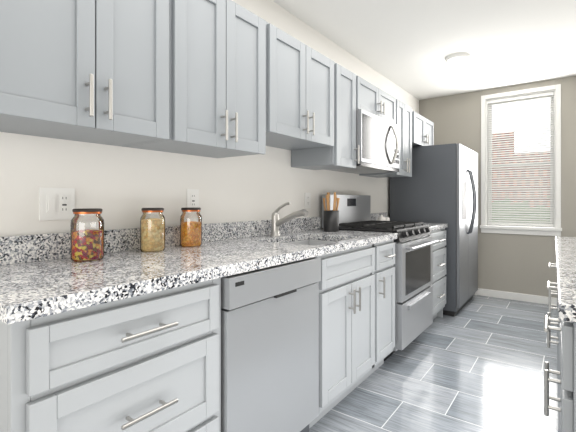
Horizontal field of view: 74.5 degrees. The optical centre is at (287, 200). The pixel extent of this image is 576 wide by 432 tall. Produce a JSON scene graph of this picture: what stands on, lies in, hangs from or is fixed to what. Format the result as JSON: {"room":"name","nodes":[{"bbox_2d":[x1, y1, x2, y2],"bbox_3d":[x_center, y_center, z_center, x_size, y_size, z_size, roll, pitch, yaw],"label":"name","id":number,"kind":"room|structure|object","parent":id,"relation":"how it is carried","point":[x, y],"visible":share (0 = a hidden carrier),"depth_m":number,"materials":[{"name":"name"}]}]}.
{"room":"kitchen","nodes":[
{"label":"kitchen","id":0,"kind":"room"},
{"bbox_2d":[0,0,418,235],"bbox_3d":[-0.302,-0.096,2.357,0.140,2.460,6.910,0,0,36],"label":"wall","id":1,"kind":"structure","parent":0,"point":[121,187],"depth_m":1.88,"materials":[{"name":"white paint"}]},
{"bbox_2d":[39,187,74,219],"bbox_3d":[-0.880,0.011,1.447,0.010,0.122,0.124,0,0,36],"label":"outlet","id":2,"kind":"object","parent":1,"relation":"attached to","point":[56,203],"visible":0.94,"depth_m":1.44,"materials":[{"name":"white plastic"}]},
{"bbox_2d":[0,0,168,145],"bbox_3d":[-0.760,-0.572,1.277,0.399,0.679,0.639,0,0,36],"label":"upper cabinet","id":3,"kind":"object","parent":1,"relation":"attached to","point":[93,71],"visible":1,"depth_m":1.20,"materials":[{"name":"grey paint"}]},
{"bbox_2d":[187,189,198,207],"bbox_3d":[-0.495,-0.004,1.971,0.008,0.116,0.076,0,0,36],"label":"electrical outlet","id":4,"kind":"object","parent":1,"relation":"attached to","point":[192,197],"visible":0.92,"depth_m":1.97,"materials":[{"name":"white plastic"}]},
{"bbox_2d":[122,0,265,157],"bbox_3d":[-0.401,-0.572,1.763,0.399,0.679,0.566,0,0,36],"label":"upper cabinet","id":5,"kind":"object","parent":1,"relation":"attached to","point":[217,78],"visible":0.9,"depth_m":1.63,"materials":[{"name":"grey paint"}]},
{"bbox_2d":[266,22,333,149],"bbox_3d":[-0.025,-0.631,2.270,0.399,0.560,0.680,0,0,36],"label":"upper cabinet","id":6,"kind":"object","parent":1,"relation":"attached to","point":[299,94],"visible":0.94,"depth_m":2.13,"materials":[{"name":"grey paint"}]},
{"bbox_2d":[305,193,310,207],"bbox_3d":[0.149,-0.004,2.841,0.008,0.116,0.075,0,0,36],"label":"electrical outlet","id":7,"kind":"object","parent":1,"relation":"attached to","point":[307,200],"visible":1,"depth_m":2.84,"materials":[{"name":"white plastic"}]},
{"bbox_2d":[291,62,358,169],"bbox_3d":[0.272,-0.572,2.672,0.399,0.679,0.303,0,0,36],"label":"upper cabinet","id":8,"kind":"object","parent":1,"relation":"attached to","point":[341,153],"visible":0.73,"depth_m":2.57,"materials":[{"name":"grey paint"}]},
{"bbox_2d":[356,75,395,123],"bbox_3d":[0.593,-0.786,3.106,0.399,0.250,0.770,0,0,36],"label":"upper cabinet","id":9,"kind":"object","parent":1,"relation":"attached to","point":[373,99],"visible":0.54,"depth_m":2.96,"materials":[{"name":"grey paint"}]},
{"bbox_2d":[324,109,399,173],"bbox_3d":[0.615,-0.454,3.090,0.452,0.405,0.768,0,0,36],"label":"microwave","id":10,"kind":"object","parent":9,"relation":"attached to","point":[377,140],"visible":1,"depth_m":2.92,"materials":[{"name":"silver metal"}]},
{"bbox_2d":[359,99,411,177],"bbox_3d":[0.950,-0.572,3.589,0.399,0.679,0.420,0,0,36],"label":"upper cabinet","id":11,"kind":"object","parent":1,"relation":"attached to","point":[404,116],"visible":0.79,"depth_m":3.49,"materials":[{"name":"grey paint"}]},
{"bbox_2d":[412,111,433,146],"bbox_3d":[1.307,-0.731,4.071,0.399,0.320,0.700,0,0,36],"label":"upper cabinet","id":12,"kind":"object","parent":1,"relation":"attached to","point":[422,131],"visible":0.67,"depth_m":3.92,"materials":[{"name":"grey paint"}]},
{"bbox_2d":[272,0,575,99],"bbox_3d":[0.659,-1.386,1.646,2.850,0.120,7.230,0,0,36],"label":"ceiling","id":13,"kind":"structure","parent":0,"point":[409,46],"depth_m":3.07,"materials":[{"name":"white paint"}]},
{"bbox_2d":[446,53,470,64],"bbox_3d":[1.564,-1.293,3.483,0.210,0.064,0.210,0,0,36],"label":"ceiling light","id":14,"kind":"object","parent":13,"relation":"attached to","point":[457,59],"visible":1,"depth_m":3.42,"materials":[{"name":"white"}]},
{"bbox_2d":[309,295,557,431],"bbox_3d":[0.659,1.194,1.646,2.850,0.120,7.230,0,0,36],"label":"floor","id":15,"kind":"structure","parent":0,"point":[475,363],"depth_m":2.39,"materials":[{"name":"tile"}]},
{"bbox_2d":[0,278,220,431],"bbox_3d":[-0.634,0.697,1.224,0.665,0.875,0.614,0,0,36],"label":"base cabinet","id":16,"kind":"object","parent":15,"relation":"on","point":[150,362],"visible":0.9,"depth_m":1.00,"materials":[{"name":"grey paint"}]},
{"bbox_2d":[221,257,320,431],"bbox_3d":[-0.272,0.694,1.717,0.621,0.856,0.594,0,0,36],"label":"dishwasher","id":17,"kind":"object","parent":15,"relation":"on","point":[269,349],"visible":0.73,"depth_m":1.49,"materials":[{"name":"silver metal"}]},
{"bbox_2d":[309,239,394,428],"bbox_3d":[0.209,0.697,2.363,0.665,0.875,1.000,0,0,36],"label":"base cabinet","id":18,"kind":"object","parent":15,"relation":"on","point":[356,315],"visible":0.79,"depth_m":2.07,"materials":[{"name":"grey paint"}]},
{"bbox_2d":[0,217,396,324],"bbox_3d":[-0.172,0.296,1.876,0.632,0.348,2.241,0,0,36],"label":"countertop","id":19,"kind":"structure","parent":18,"relation":"on","point":[42,275],"depth_m":1.35,"materials":[{"name":"stone"}]},
{"bbox_2d":[70,208,103,261],"bbox_3d":[-0.747,0.123,1.411,0.112,0.190,0.112,0,0,36],"label":"candy jar","id":20,"kind":"object","parent":19,"relation":"on","point":[86,245],"visible":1,"depth_m":1.37,"materials":[{"name":"clear glass"}]},
{"bbox_2d":[140,208,164,251],"bbox_3d":[-0.593,0.124,1.660,0.104,0.188,0.104,0,0,36],"label":"jar","id":21,"kind":"object","parent":19,"relation":"on","point":[152,234],"visible":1,"depth_m":1.62,"materials":[{"name":"clear glass"}]},
{"bbox_2d":[180,207,201,246],"bbox_3d":[-0.471,0.125,1.841,0.104,0.186,0.104,0,0,36],"label":"pasta jar","id":22,"kind":"object","parent":19,"relation":"on","point":[191,233],"visible":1,"depth_m":1.81,"materials":[{"name":"clear glass"}]},
{"bbox_2d":[270,202,308,235],"bbox_3d":[0.005,0.112,2.316,0.275,0.213,0.064,0,0,36],"label":"faucet","id":23,"kind":"object","parent":19,"relation":"on","point":[276,222],"visible":1,"depth_m":2.34,"materials":[{"name":"silver metal"}]},
{"bbox_2d":[323,192,339,231],"bbox_3d":[0.312,0.078,2.727,0.119,0.281,0.125,0,0,36],"label":"utensil holder","id":24,"kind":"object","parent":19,"relation":"on","point":[330,220],"visible":1,"depth_m":2.69,"materials":[{"name":"black"}]},
{"bbox_2d":[322,194,438,360],"bbox_3d":[0.764,0.541,3.042,0.697,1.185,0.740,0,0,36],"label":"range","id":25,"kind":"object","parent":15,"relation":"on","point":[414,243],"visible":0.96,"depth_m":2.84,"materials":[{"name":"silver metal"}]},
{"bbox_2d":[390,143,477,315],"bbox_3d":[1.685,0.286,4.220,0.768,1.695,0.940,0,0,36],"label":"refrigerator","id":26,"kind":"object","parent":15,"relation":"on","point":[440,185],"visible":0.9,"depth_m":3.83,"materials":[{"name":"grey metal"}]},
{"bbox_2d":[428,228,445,318],"bbox_3d":[1.132,0.697,3.611,0.665,0.875,0.600,0,0,36],"label":"base cabinet","id":27,"kind":"object","parent":15,"relation":"on","point":[439,276],"visible":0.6,"depth_m":3.47,"materials":[{"name":"grey paint"}]},
{"bbox_2d":[371,212,447,230],"bbox_3d":[1.120,0.190,3.623,0.632,0.136,0.610,0,0,36],"label":"countertop","id":28,"kind":"structure","parent":27,"relation":"on","point":[432,226],"depth_m":3.68,"materials":[{"name":"stone"}]},
{"bbox_2d":[378,215,385,220],"bbox_3d":[0.885,0.174,3.574,0.072,0.088,0.072,0,0,36],"label":"canister","id":29,"kind":"object","parent":28,"relation":"on","point":[381,218],"visible":0.69,"depth_m":3.54,"materials":[{"name":"white ceramic"}]},
{"bbox_2d":[552,282,575,431],"bbox_3d":[1.036,0.697,0.907,0.621,0.876,0.636,0,0,35],"label":"base cabinet","id":30,"kind":"object","parent":15,"relation":"on","point":[565,373],"depth_m":0.86,"materials":[{"name":"grey paint"}]},
{"bbox_2d":[555,236,575,322],"bbox_3d":[1.382,0.238,1.400,0.638,0.039,1.880,0,0,35],"label":"countertop","id":31,"kind":"structure","parent":30,"relation":"on","point":[565,247],"depth_m":1.08,"materials":[{"name":"stone"}]},
{"bbox_2d":[419,76,575,297],"bbox_3d":[2.672,-0.096,4.367,2.250,2.460,0.140,0,0,36],"label":"wall","id":32,"kind":"structure","parent":0,"point":[516,263],"depth_m":4.35,"materials":[{"name":"grey paint"}]},
{"bbox_2d":[474,288,556,304],"bbox_3d":[2.613,1.091,4.313,2.220,0.085,0.018,0,0,36],"label":"baseboard","id":33,"kind":"structure","parent":32,"relation":"attached to","point":[515,296],"depth_m":4.30,"materials":[{"name":"white wood"}]},
{"bbox_2d":[480,84,561,235],"bbox_3d":[2.660,-0.440,4.351,0.796,1.638,0.180,0,0,36],"label":"window","id":34,"kind":"structure","parent":32,"relation":"in","point":[485,227],"depth_m":4.27,"materials":[{"name":"white wood"}]},
{"bbox_2d":[487,91,553,226],"bbox_3d":[2.651,-0.456,4.339,0.648,1.482,0.040,0,0,36],"label":"window blinds","id":35,"kind":"object","parent":34,"relation":"attached to","point":[498,195],"visible":0.9,"depth_m":4.32,"materials":[{"name":"white plastic"}]},
{"label":"outside","id":36,"kind":"structure","parent":0,"visible":0},
{"bbox_2d":[492,98,549,222],"bbox_3d":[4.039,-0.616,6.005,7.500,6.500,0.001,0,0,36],"label":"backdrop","id":37,"kind":"structure","parent":36,"point":[521,155],"depth_m":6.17,"materials":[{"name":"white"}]}
]}

